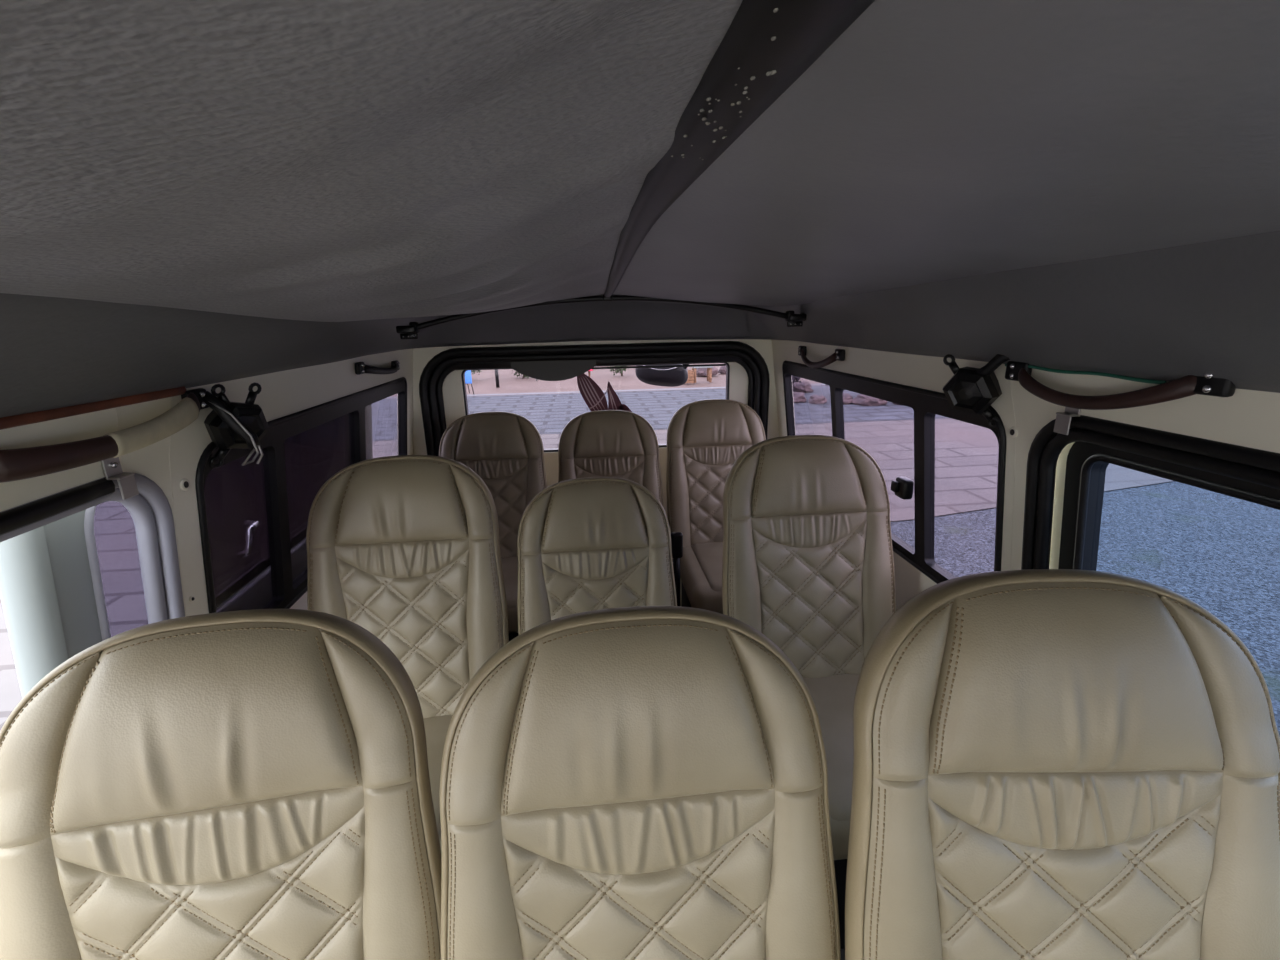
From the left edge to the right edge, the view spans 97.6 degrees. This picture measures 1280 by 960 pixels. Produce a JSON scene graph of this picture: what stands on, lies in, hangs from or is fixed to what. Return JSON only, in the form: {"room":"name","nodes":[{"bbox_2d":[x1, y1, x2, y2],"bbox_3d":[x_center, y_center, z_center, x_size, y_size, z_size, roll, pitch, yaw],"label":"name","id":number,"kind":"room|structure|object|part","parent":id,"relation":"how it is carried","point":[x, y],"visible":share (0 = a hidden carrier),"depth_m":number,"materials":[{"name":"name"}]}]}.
{"room":"vehicle interior","nodes":[
{"label":"vehicle interior","id":0,"kind":"room"},
{"bbox_2d":[0,349,412,616],"bbox_3d":[-0.807,0.629,0.474,0.212,1.400,4.220,-3,16,-5],"label":"wall","id":1,"kind":"structure","parent":0,"point":[172,459],"depth_m":1.01,"materials":[{"name":"beige paint"}]},
{"bbox_2d":[0,478,114,535],"bbox_3d":[-0.706,0.225,0.079,0.016,0.026,1.568,-3,16,-5],"label":"trim","id":2,"kind":"structure","parent":1,"relation":"attached to","point":[11,520],"depth_m":0.73,"materials":[{"name":"black rubber"}]},
{"bbox_2d":[0,472,184,623],"bbox_3d":[-0.784,0.747,0.233,0.181,1.120,1.802,-3,16,-5],"label":"trim","id":3,"kind":"structure","parent":1,"relation":"attached to","point":[150,510],"depth_m":0.95,"materials":[{"name":"grey rubber"}]},
{"bbox_2d":[0,386,185,429],"bbox_3d":[-0.757,-0.059,0.635,0.012,0.016,0.700,-3,16,-5],"label":"edging strip","id":4,"kind":"object","parent":1,"relation":"attached to","point":[40,416],"visible":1,"depth_m":0.77,"materials":[{"name":"brown plastic"}]},
{"bbox_2d":[0,388,207,482],"bbox_3d":[-0.756,-0.075,0.819,0.054,0.068,0.436,-3,16,-5],"label":"handle","id":5,"kind":"object","parent":1,"relation":"attached to","point":[20,463],"visible":1,"depth_m":0.76,"materials":[{"name":"brown leather"}]},
{"bbox_3d":[-0.791,-0.143,0.997,0.016,0.036,0.052,-3,16,-5],"label":"plate","id":6,"kind":"part","parent":5,"relation":"part of","materials":[{"name":"black plastic"}]},
{"bbox_2d":[101,457,138,499],"bbox_3d":[-0.775,-0.004,0.836,0.020,0.063,0.030,-3,16,-5],"label":"metal clip","id":7,"kind":"object","parent":1,"relation":"attached to","point":[112,468],"visible":0.91,"depth_m":0.83,"materials":[{"name":"silver metal"}]},
{"bbox_2d":[180,479,189,490],"bbox_3d":[-0.808,0.008,0.995,0.006,0.022,0.022,-3,16,-5],"label":"bolt","id":8,"kind":"object","parent":1,"relation":"attached to","point":[184,484],"visible":1,"depth_m":0.99,"materials":[{"name":"beige paint"}]},
{"bbox_2d":[0,404,372,698],"bbox_3d":[-1.024,0.366,1.579,0.214,1.175,1.378,-3,16,-5],"label":"door","id":9,"kind":"structure","parent":1,"relation":"in","point":[71,584],"depth_m":1.01,"materials":[{"name":"grey paint"}]},
{"bbox_3d":[-0.938,0.172,1.000,0.057,0.408,0.175,-3,16,-5],"label":"pane","id":10,"kind":"part","parent":9,"relation":"part of","materials":[{"name":"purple glass"}]},
{"bbox_3d":[-0.926,0.141,1.330,0.038,0.079,0.069,-3,16,-5],"label":"handle","id":11,"kind":"part","parent":9,"relation":"part of","materials":[{"name":"silver metal"}]},
{"bbox_3d":[-0.998,0.007,1.571,0.057,0.408,1.020,-3,16,-5],"label":"pane","id":12,"kind":"part","parent":9,"relation":"part of","materials":[{"name":"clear glass"}]},
{"bbox_2d":[189,596,194,601],"bbox_3d":[-0.830,0.220,1.037,0.006,0.012,0.012,-3,16,-5],"label":"bolt","id":13,"kind":"object","parent":1,"relation":"attached to","point":[191,598],"visible":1,"depth_m":1.03,"materials":[{"name":"beige paint"}]},
{"bbox_2d":[203,382,269,467],"bbox_3d":[-0.771,-0.108,1.077,0.094,0.158,0.115,-3,16,-5],"label":"reel","id":14,"kind":"object","parent":1,"relation":"attached to","point":[229,425],"visible":1,"depth_m":1.05,"materials":[{"name":"black plastic"}]},
{"bbox_2d":[195,377,406,612],"bbox_3d":[-0.904,-0.005,1.682,0.093,0.479,1.284,-3,16,-5],"label":"window","id":15,"kind":"structure","parent":1,"relation":"in","point":[286,592],"depth_m":1.36,"materials":[{"name":"black metal"}]},
{"bbox_2d":[354,360,399,374],"bbox_3d":[-0.876,-0.386,1.910,0.045,0.056,0.396,-3,16,-5],"label":"handle","id":16,"kind":"object","parent":1,"relation":"attached to","point":[360,367],"visible":1,"depth_m":1.80,"materials":[{"name":"black rubber"}]},
{"bbox_3d":[-0.871,-0.348,1.741,0.016,0.036,0.052,-3,16,-5],"label":"plate","id":17,"kind":"part","parent":16,"relation":"part of","materials":[{"name":"black rubber"}]},
{"bbox_3d":[-0.908,-0.423,2.075,0.016,0.036,0.052,-3,16,-5],"label":"plate","id":18,"kind":"part","parent":16,"relation":"part of","materials":[{"name":"black rubber"}]},
{"bbox_2d":[413,339,778,606],"bbox_3d":[-0.169,0.006,2.563,1.720,1.400,0.030,-3,16,-5],"label":"wall","id":19,"kind":"structure","parent":0,"point":[421,356],"depth_m":2.40,"materials":[{"name":"beige paint"}]},
{"bbox_2d":[419,341,769,559],"bbox_3d":[-0.172,-0.086,2.550,1.560,1.085,0.103,-3,16,-5],"label":"door","id":20,"kind":"structure","parent":19,"relation":"in","point":[442,385],"depth_m":2.40,"materials":[{"name":"black rubber"}]},
{"bbox_3d":[-0.181,-0.527,2.421,1.280,0.066,0.035,-3,16,-5],"label":"header trim","id":21,"kind":"part","parent":20,"relation":"part of","materials":[{"name":"black plastic"}]},
{"bbox_3d":[-0.175,-0.093,2.576,1.560,1.085,0.030,-3,16,-5],"label":"tailgate panel","id":22,"kind":"part","parent":20,"relation":"part of","materials":[{"name":"beige paint"}]},
{"bbox_2d":[577,374,631,411],"bbox_3d":[-0.154,-0.371,2.507,0.245,0.220,0.002,-3,16,-5],"label":"window sticker","id":23,"kind":"object","parent":20,"relation":"attached to","point":[592,394],"visible":0.83,"depth_m":2.50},
{"bbox_3d":[0.085,-0.504,2.486,0.600,0.011,0.008,-3,16,-5],"label":"glass rod","id":24,"kind":"part","parent":20,"relation":"part of","materials":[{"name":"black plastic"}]},
{"bbox_2d":[635,364,688,386],"bbox_3d":[0.132,-0.530,2.607,0.300,0.194,0.114,3,17,14],"label":"mirror","id":25,"kind":"object","parent":20,"relation":"attached to","point":[665,376],"visible":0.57,"depth_m":2.61,"materials":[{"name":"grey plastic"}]},
{"bbox_2d":[0,0,1279,321],"bbox_3d":[0.100,-0.080,0.011,1.410,0.138,3.530,-3,16,-5],"label":"ceiling","id":26,"kind":"structure","parent":0,"point":[303,160],"depth_m":0.33,"materials":[{"name":"grey fabric"}]},
{"bbox_3d":[-0.245,-0.061,-0.020,0.710,0.134,3.505,-3,16,-5],"label":"fabric panel","id":27,"kind":"part","parent":26,"relation":"part of","materials":[{"name":"grey fabric"}]},
{"bbox_2d":[396,295,806,338],"bbox_3d":[-0.099,-0.501,1.699,1.235,0.116,0.050,-3,16,-5],"label":"bow","id":28,"kind":"object","parent":26,"relation":"attached to","point":[411,331],"visible":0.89,"depth_m":1.67,"materials":[{"name":"black plastic"}]},
{"bbox_3d":[0.431,-0.104,0.039,0.710,0.112,3.505,-3,16,-5],"label":"fabric panel","id":29,"kind":"part","parent":26,"relation":"part of","materials":[{"name":"grey fabric"}]},
{"bbox_2d":[840,949,844,959],"bbox_3d":[0.057,1.280,0.753,1.860,0.040,4.240,-3,16,-5],"label":"floor","id":30,"kind":"structure","parent":0,"point":[842,950],"depth_m":1.29,"materials":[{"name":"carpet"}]},
{"bbox_2d":[0,609,441,959],"bbox_3d":[-0.450,0.762,0.547,0.480,1.090,0.675,-3,16,-5],"label":"passenger seat","id":31,"kind":"object","parent":30,"relation":"on","point":[254,784],"visible":1,"depth_m":0.63,"materials":[{"name":"leather"}]},
{"bbox_2d":[50,622,362,834],"bbox_3d":[-0.490,0.274,0.639,0.316,0.190,0.091,-4,16,-10],"label":"cushion","id":32,"kind":"object","parent":31,"relation":"on","point":[184,729],"depth_m":0.62,"materials":[{"name":"beige leather"}]},
{"bbox_3d":[-0.465,0.636,0.644,0.315,0.462,0.120,-4,17,-10],"label":"quilted panel","id":33,"kind":"part","parent":31,"relation":"part of","materials":[{"name":"beige leather"}]},
{"bbox_2d":[306,455,508,853],"bbox_3d":[-0.562,0.543,1.296,0.484,1.094,0.684,-3,16,-5],"label":"passenger seat","id":34,"kind":"object","parent":30,"relation":"on","point":[404,549],"visible":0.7,"depth_m":1.39,"materials":[{"name":"leather"}]},
{"bbox_2d":[335,459,468,545],"bbox_3d":[-0.595,0.054,1.396,0.322,0.194,0.094,-3,16,-5],"label":"cushion","id":35,"kind":"object","parent":34,"relation":"on","point":[379,502],"depth_m":1.38,"materials":[{"name":"beige leather"}]},
{"bbox_3d":[-0.577,0.423,1.399,0.321,0.472,0.122,-3,16,-5],"label":"quilted panel","id":36,"kind":"part","parent":34,"relation":"part of","materials":[{"name":"beige leather"}]},
{"bbox_3d":[-0.548,0.714,1.235,0.306,0.125,0.449,-3,16,-5],"label":"cushion panel","id":37,"kind":"part","parent":34,"relation":"part of","materials":[{"name":"beige leather"}]},
{"bbox_2d":[439,412,546,641],"bbox_3d":[-0.575,0.302,2.188,0.437,1.059,0.617,-3,16,-5],"label":"passenger seat","id":38,"kind":"object","parent":30,"relation":"on","point":[505,450],"visible":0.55,"depth_m":2.26,"materials":[{"name":"leather"}]},
{"bbox_2d":[454,414,527,460],"bbox_3d":[-0.605,-0.174,2.268,0.291,0.175,0.083,-3,16,-5],"label":"cushion","id":39,"kind":"object","parent":38,"relation":"on","point":[477,437],"depth_m":2.25,"materials":[{"name":"beige leather"}]},
{"bbox_3d":[-0.589,0.159,2.271,0.290,0.425,0.110,-3,16,-5],"label":"quilted panel","id":40,"kind":"part","parent":38,"relation":"part of","materials":[{"name":"beige leather"}]},
{"bbox_3d":[-0.563,0.425,2.123,0.276,0.125,0.405,-3,16,-5],"label":"cushion panel","id":41,"kind":"part","parent":38,"relation":"part of","materials":[{"name":"beige leather"}]},
{"bbox_2d":[507,606,517,632],"bbox_3d":[-0.563,0.435,2.126,0.382,0.126,0.423,-3,16,-5],"label":"seat cushion","id":42,"kind":"object","parent":38,"relation":"on","point":[512,611],"depth_m":1.93,"materials":[{"name":"beige leather"}]},
{"bbox_3d":[-0.560,0.658,2.215,0.331,0.361,0.331,-3,16,-5],"label":"seat","id":43,"kind":"part","parent":38,"relation":"part of","materials":[{"name":"black leather"}]},
{"bbox_2d":[517,477,676,634],"bbox_3d":[-0.091,0.551,1.378,0.418,1.015,0.590,-3,16,-5],"label":"passenger seat","id":44,"kind":"object","parent":30,"relation":"on","point":[591,543],"visible":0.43,"depth_m":1.44,"materials":[{"name":"leather"}]},
{"bbox_2d":[541,481,648,552],"bbox_3d":[-0.119,0.094,1.453,0.278,0.167,0.080,-3,16,-5],"label":"cushion","id":45,"kind":"object","parent":44,"relation":"on","point":[577,516],"depth_m":1.44,"materials":[{"name":"beige leather"}]},
{"bbox_3d":[-0.105,0.413,1.456,0.277,0.407,0.106,-3,16,-5],"label":"quilted panel","id":46,"kind":"part","parent":44,"relation":"part of","materials":[{"name":"beige leather"}]},
{"bbox_2d":[558,410,663,507],"bbox_3d":[-0.101,0.284,2.233,0.437,1.049,0.617,-3,16,-5],"label":"passenger seat","id":47,"kind":"object","parent":30,"relation":"on","point":[622,444],"visible":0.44,"depth_m":2.30,"materials":[{"name":"leather"}]},
{"bbox_3d":[-0.116,0.146,2.317,0.290,0.425,0.110,-3,16,-5],"label":"quilted panel","id":48,"kind":"part","parent":47,"relation":"part of","materials":[{"name":"beige leather"}]},
{"bbox_2d":[574,412,643,457],"bbox_3d":[-0.131,-0.187,2.314,0.291,0.175,0.084,-3,16,-5],"label":"cushion","id":49,"kind":"object","parent":47,"relation":"on","point":[596,434],"depth_m":2.30,"materials":[{"name":"beige leather"}]},
{"bbox_2d":[439,606,840,959],"bbox_3d":[0.028,0.757,0.561,0.487,1.072,0.687,-3,16,-5],"label":"passenger seat","id":50,"kind":"object","parent":30,"relation":"on","point":[638,782],"visible":1,"depth_m":0.66,"materials":[{"name":"leather"}]},
{"bbox_2d":[501,619,774,816],"bbox_3d":[-0.004,0.278,0.665,0.324,0.195,0.094,-3,16,-5],"label":"cushion","id":51,"kind":"object","parent":50,"relation":"on","point":[640,717],"depth_m":0.65,"materials":[{"name":"beige leather"}]},
{"bbox_3d":[0.013,0.649,0.668,0.323,0.474,0.123,-3,16,-5],"label":"quilted panel","id":52,"kind":"part","parent":50,"relation":"part of","materials":[{"name":"beige leather"}]},
{"bbox_2d":[671,532,682,605],"bbox_3d":[0.142,0.507,2.165,0.045,0.650,0.030,-3,16,-5],"label":"belt","id":53,"kind":"object","parent":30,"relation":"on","point":[676,537],"visible":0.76,"depth_m":2.08,"materials":[{"name":"black fabric"}]},
{"bbox_2d":[666,399,765,613],"bbox_3d":[0.350,0.249,2.268,0.442,1.078,0.624,-3,16,-5],"label":"passenger seat","id":54,"kind":"object","parent":30,"relation":"on","point":[705,438],"visible":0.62,"depth_m":2.33,"materials":[{"name":"leather"}]},
{"bbox_3d":[0.365,0.608,2.295,0.335,0.373,0.335,-3,16,-5],"label":"seat","id":55,"kind":"part","parent":54,"relation":"part of","materials":[{"name":"black leather"}]},
{"bbox_2d":[680,546,722,613],"bbox_3d":[0.362,0.380,2.205,0.386,0.126,0.428,-3,16,-5],"label":"seat cushion","id":56,"kind":"object","parent":54,"relation":"on","point":[700,566],"depth_m":2.09,"materials":[{"name":"beige leather"}]},
{"bbox_3d":[0.362,0.370,2.202,0.279,0.125,0.409,-3,16,-5],"label":"cushion panel","id":57,"kind":"part","parent":54,"relation":"part of","materials":[{"name":"beige leather"}]},
{"bbox_3d":[0.336,0.101,2.350,0.293,0.430,0.112,-3,16,-5],"label":"quilted panel","id":58,"kind":"part","parent":54,"relation":"part of","materials":[{"name":"beige leather"}]},
{"bbox_2d":[683,401,751,446],"bbox_3d":[0.320,-0.236,2.347,0.294,0.177,0.084,-3,16,-5],"label":"headrest cover","id":59,"kind":"object","parent":54,"relation":"on","point":[705,423],"depth_m":2.33,"materials":[{"name":"beige leather"}]},
{"bbox_2d":[722,435,895,948],"bbox_3d":[0.476,0.488,1.394,0.475,1.104,0.671,-3,16,-5],"label":"passenger seat","id":60,"kind":"object","parent":30,"relation":"on","point":[808,561],"visible":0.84,"depth_m":1.48,"materials":[{"name":"leather"}]},
{"bbox_2d":[751,438,866,517],"bbox_3d":[0.444,-0.007,1.487,0.316,0.190,0.091,-3,16,-5],"label":"headrest cover","id":61,"kind":"object","parent":60,"relation":"on","point":[793,477],"depth_m":1.47,"materials":[{"name":"beige leather"}]},
{"bbox_3d":[0.461,0.355,1.490,0.315,0.462,0.120,-3,16,-5],"label":"quilted panel","id":62,"kind":"part","parent":60,"relation":"part of","materials":[{"name":"beige leather"}]},
{"bbox_3d":[0.489,0.641,1.329,0.300,0.125,0.440,-3,16,-5],"label":"cushion panel","id":63,"kind":"part","parent":60,"relation":"part of","materials":[{"name":"beige leather"}]},
{"bbox_2d":[830,817,849,859],"bbox_3d":[0.489,0.650,1.332,0.415,0.126,0.460,-3,16,-5],"label":"seat cushion","id":64,"kind":"object","parent":60,"relation":"on","point":[840,826],"depth_m":1.10,"materials":[{"name":"beige leather"}]},
{"bbox_3d":[0.491,0.870,1.422,0.360,0.355,0.360,-3,16,-5],"label":"seat","id":65,"kind":"part","parent":60,"relation":"part of","materials":[{"name":"black rubber"}]},
{"bbox_2d":[845,569,1279,959],"bbox_3d":[0.505,0.728,0.534,0.496,1.123,0.697,-3,16,-5],"label":"passenger seat","id":66,"kind":"object","parent":30,"relation":"on","point":[1049,764],"visible":1,"depth_m":0.62,"materials":[{"name":"leather"}]},
{"bbox_3d":[0.489,0.599,0.633,0.324,0.476,0.124,-1,16,1],"label":"quilted panel","id":67,"kind":"part","parent":66,"relation":"part of","materials":[{"name":"beige leather"}]},
{"bbox_2d":[928,582,1224,775],"bbox_3d":[0.484,0.225,0.630,0.326,0.196,0.095,-1,16,2],"label":"headrest cover","id":68,"kind":"object","parent":66,"relation":"on","point":[1048,678],"depth_m":0.61,"materials":[{"name":"beige leather"}]},
{"bbox_2d":[772,340,1279,610],"bbox_3d":[0.892,0.548,0.629,0.212,1.400,4.220,-3,16,-5],"label":"wall","id":69,"kind":"structure","parent":0,"point":[1247,418],"depth_m":1.09,"materials":[{"name":"beige paint"}]},
{"bbox_2d":[0,231,1279,417],"bbox_3d":[0.029,-0.094,0.345,1.536,0.198,4.166,-3,16,-5],"label":"trim","id":70,"kind":"structure","parent":69,"relation":"attached to","point":[1211,307],"depth_m":0.82,"materials":[{"name":"grey fabric"}]},
{"bbox_2d":[798,346,844,367],"bbox_3d":[0.616,-0.427,1.953,0.036,0.073,0.371,-3,16,-5],"label":"handle","id":71,"kind":"object","parent":69,"relation":"attached to","point":[839,354],"visible":1,"depth_m":1.88,"materials":[{"name":"brown leather"}]},
{"bbox_3d":[0.610,-0.485,2.102,0.016,0.036,0.052,-3,16,-5],"label":"plate","id":72,"kind":"part","parent":71,"relation":"part of","materials":[{"name":"black rubber"}]},
{"bbox_3d":[0.641,-0.402,1.796,0.016,0.036,0.052,-3,16,-5],"label":"plate","id":73,"kind":"part","parent":71,"relation":"part of","materials":[{"name":"black rubber"}]},
{"bbox_2d":[782,360,1005,583],"bbox_3d":[0.710,-0.086,1.802,0.096,0.502,1.294,-3,16,-5],"label":"window","id":74,"kind":"structure","parent":69,"relation":"in","point":[925,404],"depth_m":1.48,"materials":[{"name":"black metal"}]},
{"bbox_2d":[943,354,1009,427],"bbox_3d":[0.689,-0.190,1.146,0.061,0.164,0.138,-12,20,-33],"label":"speaker","id":75,"kind":"object","parent":69,"relation":"attached to","point":[973,390],"visible":1,"depth_m":1.14},
{"bbox_2d":[1009,427,1017,437],"bbox_3d":[0.737,-0.094,1.107,0.006,0.022,0.022,-3,16,-5],"label":"bolt","id":76,"kind":"object","parent":69,"relation":"attached to","point":[1013,432],"visible":1,"depth_m":1.10,"materials":[{"name":"beige paint"}]},
{"bbox_2d":[1053,407,1080,434],"bbox_3d":[0.732,-0.111,0.958,0.020,0.063,0.030,-3,16,-5],"label":"metal clip","id":77,"kind":"object","parent":69,"relation":"attached to","point":[1063,419],"visible":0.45,"depth_m":0.96,"materials":[{"name":"silver metal"}]},
{"bbox_2d":[1005,363,1166,383],"bbox_3d":[0.727,-0.181,0.940,0.005,0.009,0.310,-3,16,-5],"label":"wire","id":78,"kind":"object","parent":69,"relation":"attached to","point":[1029,366],"visible":0.99,"depth_m":0.89,"materials":[{"name":"teal"}]},
{"bbox_2d":[1005,361,1235,409],"bbox_3d":[0.721,-0.154,0.898,0.039,0.080,0.389,-3,16,-5],"label":"handle","id":79,"kind":"object","parent":69,"relation":"attached to","point":[1189,385],"visible":0.98,"depth_m":0.82,"materials":[{"name":"brown leather"}]},
{"bbox_3d":[0.716,-0.206,1.059,0.016,0.036,0.052,-3,16,-5],"label":"plate","id":80,"kind":"part","parent":79,"relation":"part of","materials":[{"name":"black rubber"}]},
{"bbox_3d":[0.747,-0.129,0.732,0.016,0.036,0.052,-3,16,-5],"label":"plate","id":81,"kind":"part","parent":79,"relation":"part of","materials":[{"name":"black rubber"}]},
{"bbox_2d":[1021,415,1279,736],"bbox_3d":[0.948,0.655,0.373,0.240,1.215,1.840,-3,16,-5],"label":"door","id":82,"kind":"structure","parent":69,"relation":"in","point":[1064,492],"depth_m":0.99,"materials":[{"name":"black rubber"}]},
{"bbox_3d":[0.973,0.654,0.376,0.188,1.215,1.840,-3,16,-5],"label":"panel","id":83,"kind":"part","parent":82,"relation":"part of","materials":[{"name":"beige paint"}]},
{"label":"outside","id":84,"kind":"structure","parent":0,"visible":0},
{"bbox_2d":[890,481,1279,730],"bbox_3d":[20.797,1.008,2.482,38.400,0.001,28.000,-3,16,-5],"label":"road","id":85,"kind":"structure","parent":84,"point":[1219,552],"depth_m":5.01,"materials":[{"name":"grey asphalt"}]},
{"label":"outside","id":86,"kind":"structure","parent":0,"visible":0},
{"bbox_2d":[385,363,1174,521],"bbox_3d":[-4.927,-11.811,48.380,240.000,0.001,220.000,-3,16,-5],"label":"ground","id":87,"kind":"structure","parent":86,"point":[484,383],"depth_m":18.56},
{"bbox_2d":[465,370,473,393],"bbox_3d":[-5.037,-2.880,16.343,0.364,0.734,0.275,-3,16,-5],"label":"signboard","id":88,"kind":"object","parent":87,"relation":"on","point":[468,380],"visible":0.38,"depth_m":16.19,"materials":[{"name":"blue paint"}]},
{"bbox_2d":[495,370,499,387],"bbox_3d":[-4.529,-3.303,17.715,0.130,0.750,0.130,-3,16,-5],"label":"post","id":89,"kind":"object","parent":87,"relation":"on","point":[496,371],"visible":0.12,"depth_m":17.71,"materials":[{"name":"black metal"}]},
{"bbox_2d":[512,369,528,377],"bbox_3d":[-4.356,-4.193,20.525,1.277,1.074,1.293,-3,16,-5],"label":"shrub","id":90,"kind":"object","parent":87,"relation":"on","point":[512,369],"visible":0.07,"depth_m":20.63,"materials":[{"name":"green plant"}]},
{"bbox_2d":[607,366,626,375],"bbox_3d":[-0.780,-4.322,20.610,0.936,1.051,0.898,-11,19,-31],"label":"shrub","id":91,"kind":"object","parent":87,"relation":"on","point":[617,371],"visible":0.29,"depth_m":20.49,"materials":[{"name":"green plant"}]},
{"bbox_2d":[686,370,693,383],"bbox_3d":[1.513,-3.282,17.834,0.340,0.400,0.380,-3,16,-5],"label":"wooden crate","id":92,"kind":"object","parent":87,"relation":"on","point":[690,372],"visible":0.48,"depth_m":17.67,"materials":[{"name":"brown wood"}]},
{"bbox_2d":[692,366,712,382],"bbox_3d":[1.989,-3.426,18.052,0.620,0.535,0.500,-3,16,-5],"label":"table","id":93,"kind":"object","parent":87,"relation":"on","point":[709,368],"visible":0.7,"depth_m":17.87,"materials":[{"name":"grey paint"}]},
{"bbox_3d":[1.759,-3.333,17.866,0.070,0.470,0.070,-3,16,-5],"label":"leg","id":94,"kind":"part","parent":93,"relation":"part of","materials":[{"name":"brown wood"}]},
{"bbox_3d":[2.256,-3.357,17.912,0.070,0.470,0.070,-3,16,-5],"label":"leg","id":95,"kind":"part","parent":93,"relation":"part of","materials":[{"name":"brown wood"}]},
{"bbox_2d":[696,366,717,376],"bbox_3d":[2.387,-3.893,20.084,0.790,0.485,0.732,-3,16,-5],"label":"boulder","id":96,"kind":"object","parent":87,"relation":"on","point":[702,372],"visible":0.63,"depth_m":19.83,"materials":[{"name":"stone"}]},
{"bbox_2d":[718,366,725,373],"bbox_3d":[3.173,-4.061,20.737,0.662,0.376,0.540,-3,16,-5],"label":"boulder","id":97,"kind":"object","parent":87,"relation":"on","point":[722,370],"visible":0.35,"depth_m":20.54,"materials":[{"name":"stone"}]},
{"bbox_2d":[792,375,800,386],"bbox_3d":[3.846,-2.593,14.571,0.761,0.922,0.802,-3,16,-5],"label":"shrub","id":98,"kind":"object","parent":87,"relation":"on","point":[794,378],"visible":0.1,"depth_m":14.34,"materials":[{"name":"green plant"}]},
{"bbox_2d":[793,392,806,402],"bbox_3d":[3.796,-1.988,13.634,0.477,0.290,0.459,-13,20,-36],"label":"boulder","id":99,"kind":"object","parent":87,"relation":"on","point":[798,397],"visible":0.46,"depth_m":13.47,"materials":[{"name":"stone"}]},
{"bbox_2d":[793,381,812,392],"bbox_3d":[4.397,-2.504,15.331,0.618,0.406,0.496,-3,16,-5],"label":"boulder","id":100,"kind":"object","parent":87,"relation":"on","point":[804,386],"visible":0.73,"depth_m":15.14,"materials":[{"name":"stone"}]},
{"bbox_2d":[830,393,852,403],"bbox_3d":[4.830,-1.898,13.277,0.506,0.323,0.463,-11,19,-31],"label":"boulder","id":101,"kind":"object","parent":87,"relation":"on","point":[847,398],"visible":0.44,"depth_m":13.08,"materials":[{"name":"stone"}]},
{"bbox_2d":[852,394,886,405],"bbox_3d":[5.354,-1.881,13.006,0.716,0.391,0.614,-10,18,-28],"label":"boulder","id":102,"kind":"object","parent":87,"relation":"on","point":[864,400],"visible":0.53,"depth_m":12.81,"materials":[{"name":"stone"}]},
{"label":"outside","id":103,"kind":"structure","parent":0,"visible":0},
{"bbox_2d":[0,418,1171,729],"bbox_3d":[0.126,2.039,0.394,28.000,0.001,23.600,-3,16,-5],"label":"paving","id":104,"kind":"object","parent":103,"point":[966,454],"depth_m":7.79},
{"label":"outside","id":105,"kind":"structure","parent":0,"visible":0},
{"bbox_2d":[372,385,947,440],"bbox_3d":[-1.253,-1.753,13.486,80.000,0.001,7.000,-3,16,-5],"label":"pavement","id":106,"kind":"structure","parent":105,"point":[549,413],"depth_m":13.15,"materials":[{"name":"grey stone"}]},
{"bbox_2d":[387,384,825,397],"bbox_3d":[-1.550,-2.583,16.301,80.000,0.001,1.700,-3,16,-5],"label":"kerb","id":107,"kind":"object","parent":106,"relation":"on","point":[811,384],"depth_m":16.23,"materials":[{"name":"concrete"}]},
{"bbox_2d":[809,395,826,403],"bbox_3d":[4.262,-1.917,13.392,0.473,0.241,0.395,-3,16,-5],"label":"boulder","id":108,"kind":"object","parent":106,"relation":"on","point":[814,399],"visible":0.94,"depth_m":13.26,"materials":[{"name":"stone"}]}
]}

